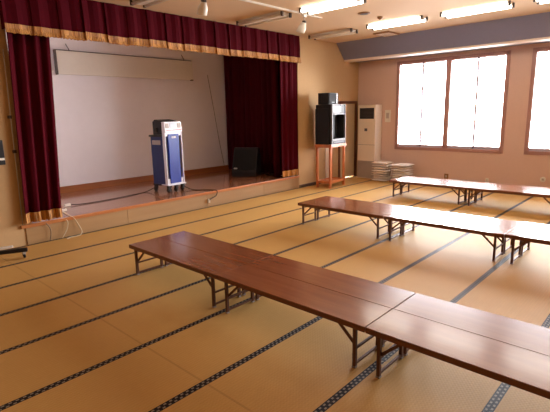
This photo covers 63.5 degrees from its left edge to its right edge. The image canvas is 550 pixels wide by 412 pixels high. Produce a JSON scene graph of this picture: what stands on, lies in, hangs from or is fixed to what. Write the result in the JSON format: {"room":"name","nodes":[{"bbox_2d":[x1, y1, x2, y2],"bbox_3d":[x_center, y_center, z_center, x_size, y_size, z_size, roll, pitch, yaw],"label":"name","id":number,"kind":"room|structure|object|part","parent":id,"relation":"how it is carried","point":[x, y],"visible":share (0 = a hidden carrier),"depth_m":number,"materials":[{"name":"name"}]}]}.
{"room":"community hall","nodes":[
{"label":"community hall","id":0,"kind":"room"},
{"bbox_2d":[5,30,227,186],"bbox_3d":[-3.170,-1.883,9.579,0.100,3.360,6.230,9,16,42],"label":"wall","id":1,"kind":"structure","parent":0,"point":[104,126],"depth_m":9.56,"materials":[{"name":"white paint"}]},
{"bbox_2d":[53,44,192,80],"bbox_3d":[-3.030,-2.997,9.386,0.080,0.575,3.140,9,16,42],"label":"board","id":2,"kind":"object","parent":1,"relation":"attached to","point":[66,62],"visible":1,"depth_m":9.17,"materials":[{"name":"beige wood"}]},
{"bbox_3d":[-3.036,-3.157,9.362,0.064,0.012,3.100,9,16,42],"label":"rail","id":3,"kind":"part","parent":2,"relation":"part of","materials":[{"name":"beige wood"}]},
{"bbox_2d":[60,165,229,192],"bbox_3d":[-3.093,-0.572,9.807,0.030,0.125,5.830,9,16,42],"label":"baseboard","id":4,"kind":"structure","parent":1,"relation":"attached to","point":[79,187],"depth_m":9.61,"materials":[{"name":"brown wood"}]},
{"bbox_2d":[207,75,223,162],"bbox_3d":[-1.501,-2.139,11.271,0.392,2.266,0.038,-11,16,-40],"label":"cord","id":5,"kind":"object","parent":1,"relation":"attached to","point":[207,75],"visible":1,"depth_m":11.26,"materials":[{"name":"grey plastic"}]},
{"bbox_2d":[0,21,358,249],"bbox_3d":[-2.193,-1.434,7.320,0.120,3.360,13.190,9,16,42],"label":"wall","id":6,"kind":"structure","parent":0,"point":[322,68],"depth_m":10.17,"materials":[{"name":"beige paint"}]},
{"bbox_2d":[0,140,5,164],"bbox_3d":[-3.621,-0.686,5.752,0.055,0.320,0.200,9,16,42],"label":"wall box","id":7,"kind":"object","parent":6,"relation":"attached to","point":[2,157],"visible":1,"depth_m":5.79,"materials":[{"name":"black plastic"}]},
{"bbox_2d":[2,49,22,224],"bbox_3d":[-3.471,-0.872,5.890,0.046,2.300,0.071,9,16,42],"label":"rod","id":8,"kind":"object","parent":6,"relation":"attached to","point":[14,151],"visible":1,"depth_m":5.86,"materials":[{"name":"metal"}]},
{"bbox_2d":[6,32,62,223],"bbox_3d":[-3.239,-1.034,6.055,0.110,2.510,0.611,9,16,42],"label":"stage curtain","id":9,"kind":"object","parent":6,"relation":"hanging from","point":[29,56],"visible":0.96,"depth_m":6.04,"materials":[{"name":"fabric"}]},
{"bbox_2d":[0,0,300,62],"bbox_3d":[-1.451,-2.938,7.655,0.175,0.579,5.840,9,16,42],"label":"valance","id":10,"kind":"object","parent":6,"relation":"attached to","point":[84,20],"visible":1,"depth_m":6.90,"materials":[{"name":"fabric"}]},
{"bbox_2d":[21,175,299,228],"bbox_3d":[-1.460,-0.198,8.243,0.030,0.049,5.980,9,16,42],"label":"trim","id":11,"kind":"structure","parent":6,"relation":"attached to","point":[298,176],"depth_m":7.43,"materials":[{"name":"brown wood"}]},
{"bbox_2d":[26,169,297,235],"bbox_3d":[-2.289,-0.225,9.063,2.290,0.286,5.920,9,16,42],"label":"stage floor","id":12,"kind":"structure","parent":6,"relation":"attached to","point":[218,180],"depth_m":8.62,"materials":[{"name":"brown wood"}]},
{"bbox_2d":[64,186,156,206],"bbox_3d":[-2.890,-0.185,7.982,0.128,0.112,1.785,8,15,38],"label":"power cord","id":13,"kind":"object","parent":12,"relation":"on","point":[68,204],"visible":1,"depth_m":7.74,"materials":[{"name":"black rubber"}]},
{"bbox_2d":[149,119,185,192],"bbox_3d":[-2.079,-0.972,8.569,0.506,1.368,0.445,7,15,36],"label":"cart","id":14,"kind":"object","parent":12,"relation":"on","point":[166,139],"visible":0.99,"depth_m":8.43,"materials":[{"name":"blue plastic"}]},
{"bbox_3d":[-2.247,-1.199,8.412,0.242,0.085,0.002,7,15,36],"label":"plate","id":15,"kind":"part","parent":14,"relation":"part of","materials":[{"name":"white plastic"}]},
{"bbox_3d":[-1.933,-0.992,8.460,0.072,1.147,0.422,7,15,36],"label":"frame","id":16,"kind":"part","parent":14,"relation":"part of","materials":[{"name":"silver metal"}]},
{"bbox_2d":[162,182,185,185],"bbox_3d":[-1.949,-0.430,8.599,0.220,0.020,0.433,7,15,36],"label":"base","id":17,"kind":"object","parent":14,"relation":"attached to","point":[163,183],"depth_m":8.50,"materials":[{"name":"metal"}]},
{"bbox_3d":[-1.923,-0.904,8.468,0.053,0.930,0.262,7,15,36],"label":"blue panel","id":18,"kind":"part","parent":14,"relation":"part of","materials":[{"name":"blue plastic"}]},
{"bbox_2d":[185,186,217,202],"bbox_3d":[-1.451,-0.249,8.712,0.724,0.269,0.238,8,15,38],"label":"power cord","id":19,"kind":"object","parent":12,"relation":"on","point":[185,186],"visible":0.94,"depth_m":8.63,"materials":[{"name":"black rubber"}]},
{"bbox_2d":[232,147,260,176],"bbox_3d":[-0.677,-1.044,10.501,0.594,0.660,0.440,2,12,15],"label":"speaker","id":20,"kind":"object","parent":12,"relation":"on","point":[246,160],"visible":1,"depth_m":10.37},
{"bbox_2d":[224,56,281,175],"bbox_3d":[-0.491,-2.288,10.764,0.380,2.950,2.008,-10,15,-37],"label":"stage curtain","id":21,"kind":"object","parent":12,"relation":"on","point":[252,85],"visible":0.73,"depth_m":10.77,"materials":[{"name":"fabric"}]},
{"bbox_2d":[26,178,298,244],"bbox_3d":[-1.443,-0.062,8.300,0.012,0.241,5.920,9,16,42],"label":"stage front","id":22,"kind":"object","parent":6,"relation":"attached to","point":[37,234],"depth_m":7.52,"materials":[{"name":"beige wood"}]},
{"bbox_2d":[280,61,298,176],"bbox_3d":[0.315,-2.003,9.923,0.074,2.700,0.568,9,16,42],"label":"stage curtain","id":23,"kind":"object","parent":6,"relation":"hanging from","point":[288,70],"visible":0.92,"depth_m":9.94,"materials":[{"name":"fabric"}]},
{"bbox_2d":[299,182,315,187],"bbox_3d":[1.102,-0.591,11.007,0.012,0.060,1.578,9,16,42],"label":"baseboard","id":24,"kind":"structure","parent":6,"relation":"attached to","point":[312,183],"depth_m":10.65,"materials":[{"name":"brown wood"}]},
{"bbox_2d":[325,148,328,177],"bbox_3d":[1.294,-1.270,11.080,0.030,1.350,0.130,9,16,42],"label":"trim","id":25,"kind":"structure","parent":6,"relation":"attached to","point":[326,149],"depth_m":11.10,"materials":[{"name":"beige wood"}]},
{"bbox_2d":[338,101,356,177],"bbox_3d":[1.899,-1.738,11.690,0.101,1.990,0.840,9,16,42],"label":"door","id":26,"kind":"structure","parent":6,"relation":"in","point":[351,106],"depth_m":11.80,"materials":[{"name":"wood"}]},
{"bbox_2d":[336,12,549,62],"bbox_3d":[6.181,-3.133,7.291,11.810,0.390,1.020,9,16,42],"label":"ceiling beam","id":27,"kind":"structure","parent":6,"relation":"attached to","point":[531,26],"depth_m":9.16,"materials":[{"name":"grey paint"}]},
{"bbox_2d":[344,37,549,62],"bbox_3d":[6.144,-2.926,7.288,11.810,0.048,0.222,9,16,42],"label":"trim","id":28,"kind":"structure","parent":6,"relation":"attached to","point":[542,39],"depth_m":9.34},
{"bbox_2d":[0,175,549,411],"bbox_3d":[2.173,0.972,3.743,11.960,0.080,13.190,9,16,42],"label":"floor","id":29,"kind":"structure","parent":0,"point":[80,331],"depth_m":3.89,"materials":[{"name":"beige wicker"}]},
{"bbox_2d":[0,245,27,257],"bbox_3d":[-3.585,-0.158,5.420,0.845,1.701,0.304,-7,13,-24],"label":"stand","id":30,"kind":"object","parent":29,"relation":"on","point":[24,250],"visible":1,"depth_m":5.58,"materials":[{"name":"black plastic"}]},
{"bbox_2d":[63,212,81,238],"bbox_3d":[-3.055,0.272,6.723,0.227,0.304,0.572,-7,13,-26],"label":"cord","id":31,"kind":"object","parent":29,"relation":"on","point":[63,212],"visible":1,"depth_m":6.63,"materials":[{"name":"plastic"}]},
{"bbox_2d":[129,237,245,307],"bbox_3d":[-0.937,0.653,4.579,1.496,0.340,0.369,9,16,42],"label":"folding table","id":32,"kind":"object","parent":29,"relation":"on","point":[207,264],"visible":0.9,"depth_m":4.43,"materials":[{"name":"brown wood"}]},
{"bbox_3d":[-1.526,0.608,4.909,0.024,0.294,0.028,9,16,42],"label":"leg","id":33,"kind":"part","parent":32,"relation":"part of","materials":[{"name":"brown metal"}]},
{"bbox_3d":[-0.559,0.770,4.031,0.024,0.294,0.028,9,16,42],"label":"leg","id":34,"kind":"part","parent":32,"relation":"part of","materials":[{"name":"brown metal"}]},
{"bbox_2d":[158,231,271,295],"bbox_3d":[-0.685,0.592,4.844,1.496,0.340,0.369,9,16,42],"label":"folding table","id":35,"kind":"object","parent":29,"relation":"on","point":[230,251],"visible":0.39,"depth_m":4.72,"materials":[{"name":"brown wood"}]},
{"bbox_2d":[217,265,391,368],"bbox_3d":[0.166,0.837,3.578,1.496,0.340,0.369,9,16,42],"label":"folding table","id":36,"kind":"object","parent":29,"relation":"on","point":[355,313],"visible":0.82,"depth_m":3.40,"materials":[{"name":"brown wood"}]},
{"bbox_3d":[-0.423,0.792,3.908,0.024,0.294,0.028,9,16,42],"label":"leg","id":37,"kind":"part","parent":36,"relation":"part of","materials":[{"name":"brown metal"}]},
{"bbox_3d":[0.544,0.954,3.030,0.024,0.294,0.028,9,16,42],"label":"leg","id":38,"kind":"part","parent":36,"relation":"part of","materials":[{"name":"brown metal"}]},
{"bbox_2d":[315,143,346,187],"bbox_3d":[1.319,-0.971,10.503,0.430,1.000,0.740,7,15,36],"label":"tv stand","id":39,"kind":"object","parent":29,"relation":"on","point":[330,180],"visible":0.98,"depth_m":10.34,"materials":[{"name":"orange wood"}]},
{"bbox_3d":[0.989,-0.899,10.363,0.048,0.930,0.048,7,15,36],"label":"leg","id":40,"kind":"part","parent":39,"relation":"part of","materials":[{"name":"orange wood"}]},
{"bbox_3d":[1.133,-0.553,10.332,0.300,0.060,0.030,7,15,36],"label":"rail","id":41,"kind":"part","parent":39,"relation":"part of","materials":[{"name":"orange wood"}]},
{"bbox_2d":[315,104,345,144],"bbox_3d":[1.285,-1.889,10.278,0.428,0.890,0.670,7,15,36],"label":"television","id":42,"kind":"object","parent":39,"relation":"on","point":[330,120],"visible":1,"depth_m":10.08,"materials":[{"name":"black plastic"}]},
{"bbox_2d":[318,93,337,104],"bbox_3d":[1.225,-2.453,10.183,0.294,0.255,0.440,7,15,36],"label":"speaker","id":43,"kind":"object","parent":42,"relation":"on","point":[323,98],"visible":0.96,"depth_m":10.04},
{"bbox_3d":[1.388,-2.184,10.043,0.036,0.160,0.390,7,15,36],"label":"control panel","id":44,"kind":"part","parent":42,"relation":"part of","materials":[{"name":"white plastic"}]},
{"bbox_3d":[1.261,-0.863,10.163,0.048,0.930,0.048,7,15,36],"label":"leg","id":45,"kind":"part","parent":39,"relation":"part of","materials":[{"name":"orange wood"}]},
{"bbox_3d":[1.460,-0.592,10.482,0.030,0.060,0.600,7,15,36],"label":"rail","id":46,"kind":"part","parent":39,"relation":"part of","materials":[{"name":"orange wood"}]},
{"bbox_3d":[1.644,-0.976,10.664,0.048,0.930,0.048,7,15,36],"label":"leg","id":47,"kind":"part","parent":39,"relation":"part of","materials":[{"name":"orange wood"}]},
{"bbox_2d":[248,255,414,346],"bbox_3d":[0.419,0.776,3.842,1.496,0.340,0.369,9,16,42],"label":"folding table","id":48,"kind":"object","parent":29,"relation":"on","point":[367,290],"visible":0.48,"depth_m":3.70,"materials":[{"name":"brown wood"}]},
{"bbox_2d":[298,199,395,238],"bbox_3d":[1.033,0.177,6.645,1.496,0.340,0.369,9,16,42],"label":"folding table","id":49,"kind":"object","parent":29,"relation":"on","point":[369,212],"visible":0.94,"depth_m":6.50,"materials":[{"name":"brown wood"}]},
{"bbox_3d":[0.444,0.133,6.975,0.024,0.294,0.028,9,16,42],"label":"leg","id":50,"kind":"part","parent":49,"relation":"part of","materials":[{"name":"brown metal"}]},
{"bbox_3d":[1.411,0.294,6.097,0.024,0.294,0.028,9,16,42],"label":"leg","id":51,"kind":"part","parent":49,"relation":"part of","materials":[{"name":"brown metal"}]},
{"bbox_2d":[314,196,407,232],"bbox_3d":[1.287,0.117,6.909,1.496,0.340,0.369,9,16,42],"label":"folding table","id":52,"kind":"object","parent":29,"relation":"on","point":[324,198],"visible":0.57,"depth_m":6.84,"materials":[{"name":"brown wood"}]},
{"bbox_2d":[357,105,381,178],"bbox_3d":[2.461,-1.676,11.602,0.510,1.880,0.345,9,16,42],"label":"air conditioner","id":53,"kind":"object","parent":29,"relation":"on","point":[369,116],"visible":0.9,"depth_m":11.45,"materials":[{"name":"beige plastic"}]},
{"bbox_2d":[357,160,373,177],"bbox_3d":[2.369,-0.964,11.631,0.490,0.440,0.012,9,16,42],"label":"grille","id":54,"kind":"object","parent":53,"relation":"attached to","point":[364,167],"depth_m":11.63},
{"bbox_2d":[360,108,373,118],"bbox_3d":[2.340,-2.359,11.338,0.415,0.270,0.012,9,16,42],"label":"grille","id":55,"kind":"object","parent":53,"relation":"attached to","point":[365,113],"depth_m":11.32,"materials":[{"name":"black plastic"}]},
{"bbox_2d":[371,178,391,180],"bbox_3d":[2.714,-0.678,11.242,0.435,0.065,0.435,9,15,40],"label":"floor cushion","id":56,"kind":"object","parent":29,"relation":"on","point":[375,179],"visible":0.68,"depth_m":11.10,"materials":[{"name":"white fabric"}]},
{"bbox_2d":[373,176,391,178],"bbox_3d":[2.724,-0.734,11.219,0.435,0.065,0.435,9,16,41],"label":"floor cushion","id":57,"kind":"object","parent":56,"relation":"on","point":[379,177],"visible":0.67,"depth_m":11.08,"materials":[{"name":"beige fabric"}]},
{"bbox_2d":[371,173,390,175],"bbox_3d":[2.706,-0.797,11.221,0.435,0.065,0.435,9,16,41],"label":"floor cushion","id":58,"kind":"object","parent":57,"relation":"on","point":[389,174],"visible":0.61,"depth_m":11.07,"materials":[{"name":"white fabric"}]},
{"bbox_2d":[371,171,391,173],"bbox_3d":[2.697,-0.848,11.177,0.435,0.065,0.435,8,15,38],"label":"floor cushion","id":59,"kind":"object","parent":58,"relation":"on","point":[375,172],"visible":0.68,"depth_m":11.04,"materials":[{"name":"beige fabric"}]},
{"bbox_2d":[372,169,390,171],"bbox_3d":[2.696,-0.906,11.161,0.435,0.065,0.435,8,15,38],"label":"floor cushion","id":60,"kind":"object","parent":59,"relation":"on","point":[378,170],"visible":0.72,"depth_m":11.01,"materials":[{"name":"white fabric"}]},
{"bbox_2d":[372,166,391,168],"bbox_3d":[2.708,-0.966,11.156,0.435,0.065,0.435,10,16,43],"label":"floor cushion","id":61,"kind":"object","parent":60,"relation":"on","point":[376,167],"visible":0.72,"depth_m":11.01,"materials":[{"name":"beige fabric"}]},
{"bbox_2d":[372,164,391,166],"bbox_3d":[2.715,-1.029,11.160,0.435,0.065,0.435,10,16,42],"label":"floor cushion","id":62,"kind":"object","parent":61,"relation":"on","point":[378,165],"visible":0.71,"depth_m":11.02,"materials":[{"name":"white fabric"}]},
{"bbox_2d":[372,161,393,164],"bbox_3d":[2.694,-1.087,11.151,0.435,0.065,0.435,10,16,42],"label":"floor cushion","id":63,"kind":"object","parent":62,"relation":"on","point":[376,162],"visible":1,"depth_m":11.04,"materials":[{"name":"beige fabric"}]},
{"bbox_2d":[389,178,470,204],"bbox_3d":[2.998,-0.298,8.713,1.496,0.340,0.369,9,16,42],"label":"folding table","id":64,"kind":"object","parent":29,"relation":"on","point":[400,181],"visible":0.97,"depth_m":8.55,"materials":[{"name":"brown wood"}]},
{"bbox_2d":[400,176,476,200],"bbox_3d":[3.247,-0.359,8.981,1.496,0.340,0.369,9,16,42],"label":"folding table","id":65,"kind":"object","parent":29,"relation":"on","point":[404,177],"visible":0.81,"depth_m":8.89,"materials":[{"name":"brown wood"}]},
{"bbox_2d":[384,211,512,260],"bbox_3d":[2.138,0.362,5.642,1.496,0.340,0.369,9,16,42],"label":"folding table","id":66,"kind":"object","parent":29,"relation":"on","point":[495,231],"visible":1,"depth_m":5.47,"materials":[{"name":"brown wood"}]},
{"bbox_3d":[1.549,0.318,5.972,0.024,0.294,0.028,9,16,42],"label":"leg","id":67,"kind":"part","parent":66,"relation":"part of","materials":[{"name":"brown metal"}]},
{"bbox_3d":[2.135,0.239,5.617,1.404,0.022,0.305,9,16,42],"label":"under frame","id":68,"kind":"part","parent":66,"relation":"part of","materials":[{"name":"brown metal"}]},
{"bbox_3d":[2.516,0.479,5.094,0.024,0.294,0.028,9,16,42],"label":"leg","id":69,"kind":"part","parent":66,"relation":"part of","materials":[{"name":"brown metal"}]},
{"bbox_3d":[2.727,0.428,5.317,0.024,0.294,0.028,9,16,42],"label":"leg","id":70,"kind":"part","parent":66,"relation":"part of","materials":[{"name":"brown metal"}]},
{"bbox_2d":[365,309,549,398],"bbox_3d":[1.269,1.021,2.576,1.496,0.340,0.369,9,16,42],"label":"folding table","id":71,"kind":"object","parent":29,"relation":"on","point":[524,369],"visible":1,"depth_m":2.63,"materials":[{"name":"brown wood"}]},
{"bbox_3d":[0.680,0.977,2.906,0.024,0.294,0.028,9,16,42],"label":"leg","id":72,"kind":"part","parent":71,"relation":"part of","materials":[{"name":"brown metal"}]},
{"bbox_3d":[0.891,0.925,3.129,0.024,0.294,0.028,9,16,42],"label":"leg","id":73,"kind":"part","parent":71,"relation":"part of","materials":[{"name":"brown metal"}]},
{"bbox_2d":[398,207,521,253],"bbox_3d":[2.391,0.301,5.907,1.496,0.340,0.369,9,16,42],"label":"folding table","id":74,"kind":"object","parent":29,"relation":"on","point":[464,217],"visible":0.67,"depth_m":5.80,"materials":[{"name":"brown wood"}]},
{"bbox_2d":[394,293,549,355],"bbox_3d":[1.522,0.960,2.841,1.496,0.340,0.369,9,16,42],"label":"folding table","id":75,"kind":"object","parent":29,"relation":"on","point":[535,338],"visible":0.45,"depth_m":2.94,"materials":[{"name":"brown wood"}]},
{"bbox_2d":[464,185,549,205],"bbox_3d":[4.099,-0.114,7.713,1.496,0.340,0.369,9,16,42],"label":"folding table","id":76,"kind":"object","parent":29,"relation":"on","point":[525,192],"visible":1,"depth_m":7.69,"materials":[{"name":"brown wood"}]},
{"bbox_3d":[4.097,-0.237,7.687,1.404,0.022,0.305,9,16,42],"label":"under frame","id":77,"kind":"part","parent":76,"relation":"part of","materials":[{"name":"brown metal"}]},
{"bbox_2d":[472,182,549,202],"bbox_3d":[4.351,-0.175,7.979,1.496,0.340,0.369,9,16,42],"label":"folding table","id":78,"kind":"object","parent":29,"relation":"on","point":[477,183],"visible":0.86,"depth_m":8.08,"materials":[{"name":"brown wood"}]},
{"bbox_2d":[505,228,549,263],"bbox_3d":[3.257,0.542,4.659,1.496,0.340,0.369,9,16,42],"label":"folding table","id":79,"kind":"object","parent":29,"relation":"on","point":[525,235],"visible":1,"depth_m":4.96,"materials":[{"name":"wood"}]},
{"bbox_3d":[2.668,0.498,4.988,0.024,0.294,0.028,9,16,42],"label":"leg","id":80,"kind":"part","parent":79,"relation":"part of","materials":[{"name":"brown metal"}]},
{"bbox_2d":[515,222,549,255],"bbox_3d":[3.511,0.481,4.922,1.496,0.340,0.369,9,16,42],"label":"folding table","id":81,"kind":"object","parent":29,"relation":"on","point":[524,225],"visible":0.67,"depth_m":5.27,"materials":[{"name":"brown wood"}]},
{"bbox_3d":[3.094,-0.620,10.937,0.435,0.061,0.435,9,16,41],"label":"floor cushion","id":82,"kind":"object","parent":29,"relation":"on","visible":0},
{"bbox_3d":[3.114,-0.676,10.923,0.435,0.061,0.435,9,15,40],"label":"floor cushion","id":83,"kind":"object","parent":82,"relation":"on","visible":0},
{"bbox_3d":[3.114,-0.733,10.928,0.435,0.061,0.435,9,16,42],"label":"floor cushion","id":84,"kind":"object","parent":83,"relation":"on","visible":0},
{"bbox_2d":[391,173,412,175],"bbox_3d":[3.111,-0.783,10.888,0.435,0.061,0.435,10,16,43],"label":"floor cushion","id":85,"kind":"object","parent":84,"relation":"on","point":[396,174],"visible":0.68,"depth_m":10.76,"materials":[{"name":"white fabric"}]},
{"bbox_2d":[392,171,413,173],"bbox_3d":[3.117,-0.840,10.889,0.435,0.061,0.435,9,15,40],"label":"floor cushion","id":86,"kind":"object","parent":85,"relation":"on","point":[401,172],"visible":0.66,"depth_m":10.74,"materials":[{"name":"beige fabric"}]},
{"bbox_2d":[390,168,413,170],"bbox_3d":[3.102,-0.894,10.871,0.435,0.061,0.435,-12,16,-42],"label":"floor cushion","id":87,"kind":"object","parent":86,"relation":"on","point":[394,169],"visible":0.81,"depth_m":10.74,"materials":[{"name":"white fabric"}]},
{"bbox_2d":[391,166,412,168],"bbox_3d":[3.108,-0.955,10.893,0.435,0.061,0.435,8,15,39],"label":"floor cushion","id":88,"kind":"object","parent":87,"relation":"on","point":[397,167],"visible":0.73,"depth_m":10.76,"materials":[{"name":"beige fabric"}]},
{"bbox_2d":[392,163,413,166],"bbox_3d":[3.115,-1.005,10.854,0.435,0.061,0.435,10,16,43],"label":"floor cushion","id":89,"kind":"object","parent":88,"relation":"on","point":[397,164],"visible":1,"depth_m":10.74,"materials":[{"name":"white fabric"}]},
{"bbox_2d":[93,0,549,42],"bbox_3d":[2.109,-2.403,3.028,11.930,0.100,13.190,9,16,42],"label":"ceiling","id":90,"kind":"structure","parent":0,"point":[223,11],"depth_m":7.55,"materials":[{"name":"beige paint"}]},
{"bbox_2d":[130,0,167,7],"bbox_3d":[-1.602,-2.868,6.104,1.072,0.076,0.296,9,16,42],"label":"fluorescent light","id":91,"kind":"object","parent":90,"relation":"attached to","point":[146,3],"visible":1,"depth_m":6.30,"materials":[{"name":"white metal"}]},
{"bbox_2d":[236,11,291,26],"bbox_3d":[-0.208,-3.235,7.715,1.102,0.076,0.296,9,16,42],"label":"fluorescent light","id":92,"kind":"object","parent":90,"relation":"attached to","point":[278,15],"visible":1,"depth_m":7.62,"materials":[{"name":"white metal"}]},
{"bbox_2d":[240,0,322,18],"bbox_3d":[-0.265,-3.042,6.675,0.044,0.031,3.210,9,16,42],"label":"track rail","id":93,"kind":"object","parent":90,"relation":"attached to","point":[249,1],"visible":1,"depth_m":7.00,"materials":[{"name":"white metal"}]},
{"bbox_2d":[196,0,207,15],"bbox_3d":[-0.989,-2.724,6.016,0.146,0.297,0.178,-10,15,-36],"label":"spotlight","id":94,"kind":"object","parent":93,"relation":"hanging from","point":[202,9],"visible":1,"depth_m":5.97,"materials":[{"name":"white metal"}]},
{"bbox_2d":[296,14,306,33],"bbox_3d":[0.445,-3.072,7.528,0.178,0.297,0.146,4,13,22],"label":"spotlight","id":95,"kind":"object","parent":93,"relation":"hanging from","point":[301,28],"visible":1,"depth_m":7.48,"materials":[{"name":"white metal"}]},
{"bbox_2d":[299,0,365,14],"bbox_3d":[0.863,-3.071,6.810,1.082,0.076,0.296,9,16,42],"label":"fluorescent light","id":96,"kind":"object","parent":90,"relation":"attached to","point":[324,6],"visible":1,"depth_m":6.79,"materials":[{"name":"white plastic"}]},
{"bbox_2d":[308,28,357,39],"bbox_3d":[1.210,-3.610,9.358,1.102,0.076,0.296,9,16,42],"label":"fluorescent light","id":97,"kind":"object","parent":90,"relation":"attached to","point":[348,31],"visible":1,"depth_m":9.27,"materials":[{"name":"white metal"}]},
{"bbox_2d":[358,12,369,14],"bbox_3d":[1.520,-3.277,7.578,0.220,0.018,0.220,9,16,42],"label":"ceiling speaker","id":98,"kind":"object","parent":90,"relation":"attached to","point":[360,13],"visible":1,"depth_m":7.53},
{"bbox_2d":[373,31,399,36],"bbox_3d":[2.412,-3.717,9.620,0.380,0.031,0.480,9,16,42],"label":"ceiling vent","id":99,"kind":"object","parent":90,"relation":"in","point":[386,33],"visible":1,"depth_m":9.56,"materials":[{"name":"beige metal"}]},
{"bbox_2d":[366,15,427,29],"bbox_3d":[2.255,-3.410,8.289,1.132,0.076,0.296,9,16,42],"label":"fluorescent light","id":100,"kind":"object","parent":90,"relation":"attached to","point":[419,18],"visible":1,"depth_m":8.20,"materials":[{"name":"white plastic"}]},
{"bbox_2d":[440,0,514,18],"bbox_3d":[3.320,-3.238,7.350,1.112,0.076,0.296,9,16,42],"label":"fluorescent light","id":101,"kind":"object","parent":90,"relation":"attached to","point":[501,5],"visible":1,"depth_m":7.26,"materials":[{"name":"white plastic"}]},
{"bbox_2d":[533,0,549,4],"bbox_3d":[4.383,-3.072,6.438,1.092,0.076,0.296,9,16,42],"label":"fluorescent light","id":102,"kind":"object","parent":90,"relation":"attached to","point":[538,1],"visible":1,"depth_m":6.77,"materials":[{"name":"white plastic"}]},
{"bbox_2d":[357,42,549,187],"bbox_3d":[6.610,-1.776,8.014,11.810,3.360,0.150,9,16,42],"label":"wall","id":103,"kind":"structure","parent":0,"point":[377,81],"depth_m":10.02,"materials":[{"name":"paint"}]},
{"bbox_2d":[385,110,390,121],"bbox_3d":[2.876,-2.288,11.304,0.145,0.276,0.025,9,16,42],"label":"wall switch","id":104,"kind":"object","parent":103,"relation":"attached to","point":[387,112],"visible":1,"depth_m":11.30,"materials":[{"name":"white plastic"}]},
{"bbox_2d":[394,50,510,153],"bbox_3d":[4.002,-2.344,10.305,2.560,2.130,0.135,9,16,42],"label":"window","id":105,"kind":"structure","parent":103,"relation":"attached to","point":[445,146],"depth_m":10.23,"materials":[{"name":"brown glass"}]},
{"bbox_3d":[3.546,-2.423,10.733,1.140,1.990,0.047,9,16,42],"label":"sash","id":106,"kind":"part","parent":105,"relation":"part of","materials":[{"name":"white glass"}]},
{"bbox_3d":[4.472,-2.268,9.893,1.140,1.990,0.047,9,16,42],"label":"sash","id":107,"kind":"part","parent":105,"relation":"part of","materials":[{"name":"white glass"}]},
{"bbox_2d":[524,46,549,155],"bbox_3d":[6.184,-1.979,8.324,2.560,2.130,0.135,9,16,42],"label":"window","id":108,"kind":"structure","parent":103,"relation":"attached to","point":[527,150],"depth_m":9.11,"materials":[{"name":"brown wood"}]}
]}

